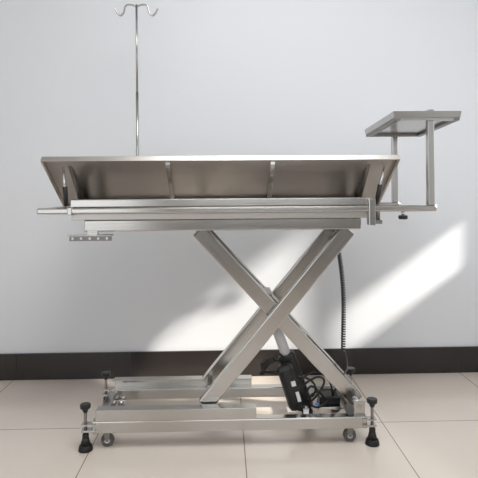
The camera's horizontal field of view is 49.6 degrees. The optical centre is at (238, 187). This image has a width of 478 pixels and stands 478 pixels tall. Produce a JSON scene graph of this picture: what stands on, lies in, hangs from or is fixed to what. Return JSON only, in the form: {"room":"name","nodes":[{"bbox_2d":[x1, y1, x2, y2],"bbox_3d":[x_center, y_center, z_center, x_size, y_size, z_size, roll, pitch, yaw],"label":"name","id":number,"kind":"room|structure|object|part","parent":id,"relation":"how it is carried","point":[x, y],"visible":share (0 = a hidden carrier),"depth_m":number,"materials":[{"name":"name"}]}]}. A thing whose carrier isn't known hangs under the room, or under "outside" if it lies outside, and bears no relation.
{"room":"operating room","nodes":[
{"label":"operating room","id":0,"kind":"room"},
{"bbox_2d":[0,0,477,353],"bbox_3d":[-0.633,-0.416,2.873,5.100,2.900,0.100,0,0,-2],"label":"wall","id":1,"kind":"structure","parent":0,"point":[216,77],"depth_m":2.84,"materials":[{"name":"white paint"}]},
{"bbox_2d":[0,346,477,380],"bbox_3d":[-0.622,0.963,2.817,4.900,0.142,0.012,0,0,-2],"label":"baseboard","id":2,"kind":"structure","parent":1,"relation":"attached to","point":[459,359],"depth_m":2.82,"materials":[{"name":"tile"}]},
{"bbox_2d":[0,372,477,477],"bbox_3d":[-0.553,1.084,0.354,5.100,0.100,5.140,0,0,-2],"label":"floor","id":3,"kind":"structure","parent":0,"point":[427,423],"depth_m":2.10,"materials":[{"name":"tile"}]},
{"bbox_2d":[37,109,461,452],"bbox_3d":[0.041,0.362,2.242,1.657,1.335,0.583,0,0,-2],"label":"table","id":4,"kind":"object","parent":3,"relation":"on","point":[332,194],"visible":1,"depth_m":2.07,"materials":[{"name":"silver metal"}]},
{"bbox_3d":[-0.606,0.934,2.044,0.012,0.140,0.012,0,0,-2],"label":"foot rod","id":5,"kind":"part","parent":4,"relation":"part of","materials":[{"name":"silver metal"}]},
{"bbox_3d":[-0.606,0.860,2.044,0.042,0.018,0.042,0,0,-2],"label":"foot knob","id":6,"kind":"part","parent":4,"relation":"part of","materials":[{"name":"black plastic"}]},
{"bbox_3d":[-0.583,0.186,2.034,0.175,0.004,0.040,0,0,-2],"label":"holder plate","id":7,"kind":"part","parent":4,"relation":"part of","materials":[{"name":"silver metal"}]},
{"bbox_3d":[-0.616,0.860,2.399,0.042,0.018,0.042,0,0,-2],"label":"foot knob","id":8,"kind":"part","parent":4,"relation":"part of","materials":[{"name":"black plastic"}]},
{"bbox_3d":[-0.566,0.946,2.222,0.040,0.045,0.285,0,0,-2],"label":"rail","id":9,"kind":"part","parent":4,"relation":"part of","materials":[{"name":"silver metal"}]},
{"bbox_2d":[115,4,157,155],"bbox_3d":[-0.497,-0.399,2.501,0.214,1.004,0.082,0,0,-2],"label":"pole","id":10,"kind":"object","parent":4,"relation":"attached to","point":[136,6],"visible":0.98,"depth_m":2.53,"materials":[{"name":"silver metal"}]},
{"bbox_3d":[-0.064,0.110,2.059,1.185,0.026,0.024,0,0,-2],"label":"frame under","id":11,"kind":"part","parent":4,"relation":"part of","materials":[{"name":"silver metal"}]},
{"bbox_3d":[-0.067,-0.029,2.090,1.353,0.185,0.286,0,0,-2],"label":"panel","id":12,"kind":"part","parent":4,"relation":"part of","materials":[{"name":"silver metal"}]},
{"bbox_3d":[-0.065,0.057,2.059,1.195,0.033,0.040,0,0,-2],"label":"frame rail","id":13,"kind":"part","parent":4,"relation":"part of","materials":[{"name":"silver metal"}]},
{"bbox_3d":[-0.062,0.146,2.074,1.100,0.045,0.040,0,0,-2],"label":"frame rail","id":14,"kind":"part","parent":4,"relation":"part of","materials":[{"name":"silver metal"}]},
{"bbox_3d":[-0.043,0.942,2.400,1.095,0.047,0.040,0,0,-2],"label":"rail","id":15,"kind":"part","parent":4,"relation":"part of","materials":[{"name":"silver metal"}]},
{"bbox_3d":[-0.034,0.942,2.075,1.095,0.047,0.040,0,0,-2],"label":"rail","id":16,"kind":"part","parent":4,"relation":"part of","materials":[{"name":"silver metal"}]},
{"bbox_3d":[0.148,0.531,2.380,0.062,0.932,0.030,40,-1,-1],"label":"scissor arm","id":17,"kind":"part","parent":4,"relation":"part of","materials":[{"name":"silver metal"}]},
{"bbox_3d":[0.159,0.535,2.340,0.062,0.979,0.030,-43,1,-1],"label":"scissor arm","id":18,"kind":"part","parent":4,"relation":"part of","materials":[{"name":"silver metal"}]},
{"bbox_3d":[0.155,0.531,2.133,0.062,0.932,0.030,40,-1,-1],"label":"scissor arm","id":19,"kind":"part","parent":4,"relation":"part of","materials":[{"name":"silver metal"}]},
{"bbox_3d":[0.163,0.535,2.171,0.062,0.979,0.030,-43,1,-1],"label":"scissor arm","id":20,"kind":"part","parent":4,"relation":"part of","materials":[{"name":"silver metal"}]},
{"bbox_3d":[0.220,0.841,2.197,0.070,0.204,0.060,-18,0,-2],"label":"actuator motor","id":21,"kind":"part","parent":4,"relation":"part of","materials":[{"name":"black plastic"}]},
{"bbox_2d":[314,396,347,409],"bbox_3d":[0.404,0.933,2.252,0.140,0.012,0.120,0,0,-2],"label":"control box","id":22,"kind":"object","parent":4,"relation":"attached to","point":[330,405],"depth_m":2.21,"materials":[{"name":"black plastic"}]},
{"bbox_3d":[0.449,0.812,2.277,0.084,0.172,0.026,0,0,-35],"label":"cord","id":23,"kind":"part","parent":4,"relation":"part of","materials":[{"name":"black rubber"}]},
{"bbox_3d":[0.451,0.477,2.303,0.050,0.507,0.021,0,0,-2],"label":"coiled cord","id":24,"kind":"part","parent":4,"relation":"part of","materials":[{"name":"black rubber"}]},
{"bbox_3d":[0.523,0.852,2.430,0.042,0.018,0.042,0,0,-2],"label":"foot knob","id":25,"kind":"part","parent":4,"relation":"part of","materials":[{"name":"black plastic"}]},
{"bbox_3d":[0.533,0.852,2.075,0.042,0.018,0.042,0,0,-2],"label":"foot knob","id":26,"kind":"part","parent":4,"relation":"part of","materials":[{"name":"black plastic"}]},
{"bbox_3d":[0.534,0.926,2.075,0.012,0.140,0.012,0,0,-2],"label":"foot rod","id":27,"kind":"part","parent":4,"relation":"part of","materials":[{"name":"silver metal"}]},
{"bbox_3d":[0.649,0.116,2.049,0.036,0.016,0.036,0,0,-2],"label":"arm knob","id":28,"kind":"part","parent":4,"relation":"part of","materials":[{"name":"black plastic"}]},
{"bbox_2d":[365,111,461,134],"bbox_3d":[0.731,-0.276,2.231,0.269,0.051,0.419,0,0,-2],"label":"tray","id":29,"kind":"object","parent":4,"relation":"on","point":[396,122],"depth_m":2.10,"materials":[{"name":"silver metal"}]},
{"bbox_2d":[391,137,397,201],"bbox_3d":[0.745,-0.104,2.482,0.026,0.343,0.026,0,0,-2],"label":"support post","id":30,"kind":"object","parent":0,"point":[394,140],"depth_m":2.47,"materials":[{"name":"silver metal"}]}
]}

